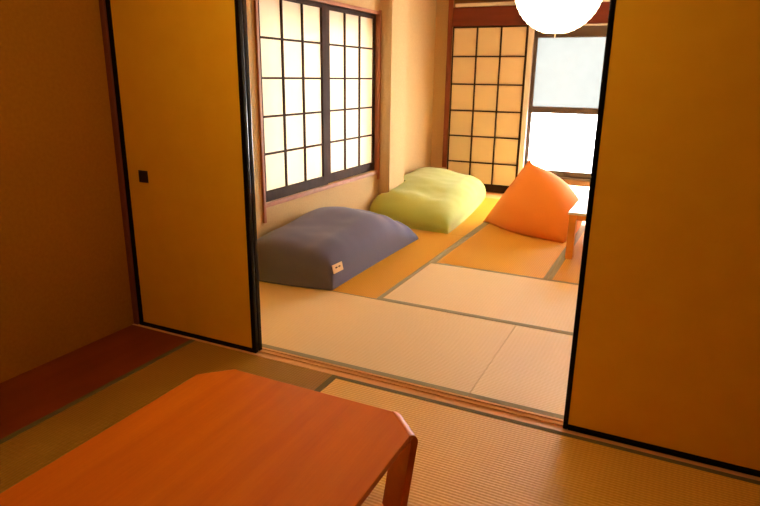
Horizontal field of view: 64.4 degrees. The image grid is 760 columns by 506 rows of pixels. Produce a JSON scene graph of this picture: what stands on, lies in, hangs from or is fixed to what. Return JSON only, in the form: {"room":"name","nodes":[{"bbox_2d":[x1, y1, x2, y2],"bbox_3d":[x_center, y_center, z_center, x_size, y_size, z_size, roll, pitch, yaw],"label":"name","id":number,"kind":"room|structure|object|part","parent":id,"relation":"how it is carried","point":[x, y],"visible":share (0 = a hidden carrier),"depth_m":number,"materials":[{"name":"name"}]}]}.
{"room":"traditional dwelling","nodes":[
{"label":"traditional dwelling","id":0,"kind":"room"},
{"bbox_2d":[0,325,190,438],"bbox_3d":[-2.149,0.981,1.814,0.459,0.055,3.985,8,18,24],"label":"floor","id":1,"kind":"structure","parent":0,"point":[27,397],"depth_m":3.03,"materials":[{"name":"brown wood"}]},
{"bbox_2d":[0,0,379,382],"bbox_3d":[-1.677,-0.678,3.052,0.160,2.556,7.360,8,18,24],"label":"wall","id":2,"kind":"structure","parent":0,"point":[65,285],"depth_m":3.08,"materials":[{"name":"paint"}]},
{"bbox_2d":[99,0,139,324],"bbox_3d":[-1.462,-0.436,3.403,0.061,1.901,0.040,8,18,24],"label":"trim","id":3,"kind":"structure","parent":2,"relation":"attached to","point":[102,5],"depth_m":3.35,"materials":[{"name":"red wood"}]},
{"bbox_2d":[254,0,381,222],"bbox_3d":[-0.514,-1.321,5.345,0.173,1.730,2.036,8,18,24],"label":"window","id":4,"kind":"structure","parent":2,"relation":"in","point":[265,205],"depth_m":5.34,"materials":[{"name":"brown wood"}]},
{"bbox_2d":[258,0,327,201],"bbox_3d":[-0.687,-1.241,4.873,0.028,1.530,0.970,8,18,24],"label":"screen","id":5,"kind":"object","parent":4,"relation":"attached to","point":[292,33],"visible":0.84,"depth_m":4.86,"materials":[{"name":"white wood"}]},
{"bbox_3d":[-0.703,-0.543,5.063,0.026,0.082,0.860,8,18,24],"label":"rail","id":6,"kind":"part","parent":5,"relation":"part of","materials":[{"name":"brown wood"}]},
{"bbox_3d":[-0.684,-1.954,4.650,0.026,0.036,0.860,8,18,24],"label":"rail","id":7,"kind":"part","parent":5,"relation":"part of","materials":[{"name":"brown wood"}]},
{"bbox_3d":[-0.525,-0.621,5.551,0.169,0.036,1.982,8,18,24],"label":"sill","id":8,"kind":"part","parent":4,"relation":"part of","materials":[{"name":"brown wood"}]},
{"bbox_2d":[326,5,375,182],"bbox_3d":[-0.286,-1.489,5.737,0.028,1.530,1.020,8,18,24],"label":"screen","id":9,"kind":"object","parent":4,"relation":"attached to","point":[350,34],"visible":0.91,"depth_m":5.74,"materials":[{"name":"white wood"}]},
{"bbox_3d":[-0.257,-2.216,5.565,0.026,0.036,0.872,8,18,24],"label":"rail","id":10,"kind":"part","parent":9,"relation":"part of","materials":[{"name":"brown wood"}]},
{"bbox_3d":[-0.276,-0.805,5.978,0.026,0.082,0.872,8,18,24],"label":"rail","id":11,"kind":"part","parent":9,"relation":"part of","materials":[{"name":"brown wood"}]},
{"bbox_2d":[378,0,407,194],"bbox_3d":[0.010,-1.633,6.393,0.405,2.556,0.385,8,18,24],"label":"pillar","id":12,"kind":"structure","parent":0,"point":[394,12],"depth_m":6.23,"materials":[{"name":"paint"}]},
{"bbox_2d":[404,0,436,174],"bbox_3d":[0.330,-1.913,7.365,0.100,2.556,1.715,8,18,24],"label":"wall","id":13,"kind":"structure","parent":0,"point":[421,27],"depth_m":7.55,"materials":[{"name":"paint"}]},
{"bbox_2d":[485,192,503,198],"bbox_3d":[2.620,-0.544,7.243,3.830,0.055,0.410,8,18,24],"label":"floor","id":14,"kind":"structure","parent":0,"point":[488,194],"depth_m":7.76,"materials":[{"name":"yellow wood"}]},
{"bbox_2d":[447,25,528,192],"bbox_3d":[1.345,-1.813,7.737,0.949,2.060,0.028,8,18,24],"label":"screen","id":15,"kind":"object","parent":14,"relation":"on","point":[488,67],"visible":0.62,"depth_m":7.71,"materials":[{"name":"beige paper"}]},
{"bbox_3d":[1.355,-2.793,7.452,0.921,0.018,0.026,8,18,24],"label":"rail","id":16,"kind":"part","parent":15,"relation":"part of","materials":[{"name":"brown wood"}]},
{"bbox_3d":[1.329,-0.873,8.014,0.921,0.100,0.026,8,18,24],"label":"rail","id":17,"kind":"part","parent":15,"relation":"part of","materials":[{"name":"brown wood"}]},
{"bbox_2d":[431,0,601,175],"bbox_3d":[2.652,-1.827,7.178,4.260,2.556,0.140,8,18,24],"label":"wall","id":18,"kind":"structure","parent":0,"point":[442,6],"depth_m":7.91,"materials":[{"name":"paint"}]},
{"bbox_2d":[442,0,453,166],"bbox_3d":[0.878,-2.194,7.823,0.063,2.160,0.012,8,18,24],"label":"trim","id":19,"kind":"structure","parent":18,"relation":"attached to","point":[451,2],"depth_m":7.81,"materials":[{"name":"red wood"}]},
{"bbox_2d":[454,0,514,3],"bbox_3d":[2.697,-2.925,6.743,3.912,0.124,0.030,8,18,24],"label":"trim","id":20,"kind":"structure","parent":18,"relation":"attached to","point":[455,1],"depth_m":7.43,"materials":[{"name":"brown wood"}]},
{"bbox_2d":[453,2,609,26],"bbox_3d":[2.663,-2.715,6.812,3.975,0.222,0.045,8,18,24],"label":"trim","id":21,"kind":"structure","parent":18,"relation":"attached to","point":[487,15],"depth_m":7.37,"materials":[{"name":"brown wood"}]},
{"bbox_2d":[455,0,609,6],"bbox_3d":[2.700,-2.838,6.752,3.890,0.041,0.045,8,18,24],"label":"rail","id":22,"kind":"object","parent":21,"relation":"on","point":[511,2],"visible":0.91,"depth_m":7.36,"materials":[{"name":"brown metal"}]},
{"bbox_2d":[518,23,607,198],"bbox_3d":[2.664,-1.636,7.183,1.912,2.050,0.135,8,18,24],"label":"window","id":23,"kind":"structure","parent":18,"relation":"in","point":[563,75],"depth_m":7.33,"materials":[{"name":"white glass"}]},
{"bbox_3d":[2.273,-1.359,7.443,0.855,0.703,0.004,8,18,24],"label":"pane","id":24,"kind":"part","parent":23,"relation":"part of","materials":[{"name":"clear glass"}]},
{"bbox_3d":[2.283,-2.152,7.212,0.855,0.808,0.004,8,18,24],"label":"pane","id":25,"kind":"part","parent":23,"relation":"part of","materials":[{"name":"white glass"}]},
{"bbox_3d":[2.683,-0.888,7.390,1.850,0.018,0.130,8,18,24],"label":"sill","id":26,"kind":"part","parent":23,"relation":"part of","materials":[{"name":"brown wood"}]},
{"bbox_3d":[2.649,-0.734,7.437,1.854,0.148,0.004,8,18,24],"label":"pane","id":27,"kind":"part","parent":23,"relation":"part of","materials":[{"name":"clear glass"}]},
{"bbox_2d":[562,179,589,186],"bbox_3d":[3.100,-0.769,7.157,2.955,0.065,0.030,8,18,24],"label":"trim","id":28,"kind":"structure","parent":18,"relation":"attached to","point":[569,182],"depth_m":7.45,"materials":[{"name":"brown wood"}]},
{"bbox_3d":[1.480,-2.454,4.538,4.450,0.100,5.440,8,18,24],"label":"ceiling","id":29,"kind":"structure","parent":0,"visible":0},
{"bbox_2d":[515,0,601,33],"bbox_3d":[1.278,-1.935,4.291,0.628,0.761,0.628,8,18,24],"label":"pendant lantern","id":30,"kind":"object","parent":29,"relation":"hanging from","point":[545,16],"visible":1,"depth_m":4.18,"materials":[{"name":"white paper"}]},
{"bbox_3d":[0.530,0.598,3.456,4.450,0.064,9.650,8,18,24],"label":"floor","id":31,"kind":"structure","parent":0,"visible":0},
{"bbox_2d":[0,339,337,493],"bbox_3d":[-1.061,0.819,2.411,0.961,0.057,1.924,8,18,24],"label":"mat","id":32,"kind":"object","parent":31,"relation":"on","point":[38,444],"visible":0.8,"depth_m":2.81,"materials":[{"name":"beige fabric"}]},
{"bbox_2d":[259,281,515,395],"bbox_3d":[-0.233,0.457,3.685,1.907,0.057,0.973,8,18,24],"label":"mat","id":33,"kind":"object","parent":31,"relation":"on","point":[433,348],"visible":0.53,"depth_m":3.52,"materials":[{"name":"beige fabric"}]},
{"bbox_2d":[332,229,467,298],"bbox_3d":[-0.023,0.039,5.125,0.981,0.057,1.909,8,18,24],"label":"mat","id":34,"kind":"object","parent":31,"relation":"on","point":[379,280],"visible":0.39,"depth_m":4.81,"materials":[{"name":"orange wicker"}]},
{"bbox_2d":[257,207,418,289],"bbox_3d":[-0.322,-0.169,5.019,0.751,0.388,1.728,8,18,24],"label":"bean bag","id":35,"kind":"object","parent":34,"relation":"on","point":[323,248],"visible":0.91,"depth_m":4.47,"materials":[{"name":"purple fabric"}]},
{"bbox_2d":[132,324,759,480],"bbox_3d":[0.058,0.669,2.977,3.425,0.057,0.103,8,18,24],"label":"threshold","id":36,"kind":"object","parent":31,"relation":"on","point":[505,411],"visible":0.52,"depth_m":2.87,"materials":[{"name":"brown wood"}]},
{"bbox_2d":[105,0,257,352],"bbox_3d":[-1.044,-0.399,3.208,0.860,1.847,0.028,8,18,24],"label":"door","id":37,"kind":"structure","parent":36,"relation":"on","point":[178,66],"depth_m":3.17,"materials":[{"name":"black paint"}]},
{"bbox_3d":[-1.301,-0.420,3.318,0.066,0.066,0.004,8,18,24],"label":"finger pull","id":38,"kind":"part","parent":37,"relation":"part of","materials":[{"name":"brown metal"}]},
{"bbox_3d":[-1.052,0.475,3.462,0.799,0.027,0.026,8,18,24],"label":"rail","id":39,"kind":"part","parent":37,"relation":"part of","materials":[{"name":"black paint"}]},
{"bbox_2d":[242,0,261,350],"bbox_3d":[-1.051,-0.410,3.247,0.908,1.847,0.030,8,18,24],"label":"door","id":40,"kind":"structure","parent":36,"relation":"on","point":[244,7],"depth_m":3.03,"materials":[{"name":"black paint"}]},
{"bbox_2d":[563,0,759,476],"bbox_3d":[1.206,-0.069,2.184,0.886,1.847,0.029,8,18,24],"label":"door","id":41,"kind":"structure","parent":36,"relation":"on","point":[665,357],"depth_m":2.24,"materials":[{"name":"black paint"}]},
{"bbox_3d":[1.191,0.804,2.441,0.835,0.027,0.027,8,18,24],"label":"rail","id":42,"kind":"part","parent":41,"relation":"part of","materials":[{"name":"black paint"}]},
{"bbox_2d":[410,198,498,235],"bbox_3d":[0.821,-0.441,6.803,0.981,0.057,1.967,8,18,24],"label":"mat","id":43,"kind":"object","parent":31,"relation":"on","point":[475,220],"visible":0.2,"depth_m":6.38,"materials":[{"name":"yellow wicker"}]},
{"bbox_2d":[369,167,485,233],"bbox_3d":[0.629,-0.686,6.862,1.049,0.372,2.046,8,18,24],"label":"bean bag","id":44,"kind":"object","parent":43,"relation":"on","point":[432,199],"visible":0.91,"depth_m":6.29,"materials":[{"name":"fabric"}]},
{"bbox_2d":[381,262,578,334],"bbox_3d":[1.077,0.347,4.121,1.912,0.057,0.975,8,18,24],"label":"mat","id":45,"kind":"object","parent":31,"relation":"on","point":[541,303],"visible":0.48,"depth_m":4.18,"materials":[{"name":"beige wicker"}]},
{"bbox_2d":[433,223,583,278],"bbox_3d":[1.261,-0.076,5.575,0.925,0.057,1.911,8,18,24],"label":"mat","id":46,"kind":"object","parent":31,"relation":"on","point":[491,247],"visible":0.51,"depth_m":5.20,"materials":[{"name":"orange wicker"}]},
{"bbox_2d":[483,159,581,242],"bbox_3d":[1.564,-0.614,6.100,0.982,0.691,1.137,8,18,24],"label":"bean bag","id":47,"kind":"object","parent":46,"relation":"on","point":[537,204],"visible":0.87,"depth_m":5.73,"materials":[{"name":"orange fabric"}]},
{"bbox_2d":[468,325,572,418],"bbox_3d":[1.491,0.713,2.891,1.921,0.057,0.973,8,18,24],"label":"mat","id":48,"kind":"object","parent":31,"relation":"on","point":[530,370],"visible":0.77,"depth_m":3.09,"materials":[{"name":"beige wicker"}]},
{"bbox_2d":[321,376,759,505],"bbox_3d":[0.442,0.890,2.236,1.908,0.057,0.954,8,18,24],"label":"mat","id":49,"kind":"object","parent":31,"relation":"on","point":[464,456],"visible":0.56,"depth_m":2.33,"materials":[{"name":"beige wicker"}]},
{"bbox_2d":[548,226,584,283],"bbox_3d":[2.122,0.052,5.179,0.986,0.057,1.911,8,18,24],"label":"mat","id":50,"kind":"object","parent":31,"relation":"on","point":[567,270],"visible":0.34,"depth_m":4.86,"materials":[{"name":"orange wicker"}]},
{"bbox_2d":[565,189,588,258],"bbox_3d":[2.255,-0.284,5.514,0.825,0.402,1.590,8,18,24],"label":"table","id":51,"kind":"object","parent":50,"relation":"on","point":[578,212],"visible":0.29,"depth_m":5.01,"materials":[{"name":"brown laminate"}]},
{"bbox_3d":[1.591,-0.138,5.028,0.058,0.378,0.058,8,18,24],"label":"leg","id":52,"kind":"part","parent":51,"relation":"part of","materials":[{"name":"brown wood"}]},
{"bbox_3d":[0.024,1.129,1.402,1.908,0.057,0.969,8,18,24],"label":"mat","id":53,"kind":"object","parent":31,"relation":"on","visible":0},
{"bbox_2d":[0,369,417,505],"bbox_3d":[-0.530,0.821,1.691,0.913,0.358,1.295,8,18,24],"label":"table","id":54,"kind":"object","parent":53,"relation":"on","point":[234,437],"visible":1,"depth_m":1.82,"materials":[{"name":"brown wood"}]},
{"bbox_3d":[-0.626,0.627,2.348,0.157,0.358,0.069,-5,17,-19],"label":"leg","id":55,"kind":"part","parent":54,"relation":"part of","materials":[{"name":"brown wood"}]},
{"bbox_3d":[0.066,0.730,2.030,0.069,0.358,0.157,-5,17,-19],"label":"leg","id":56,"kind":"part","parent":54,"relation":"part of","materials":[{"name":"brown wood"}]}
]}

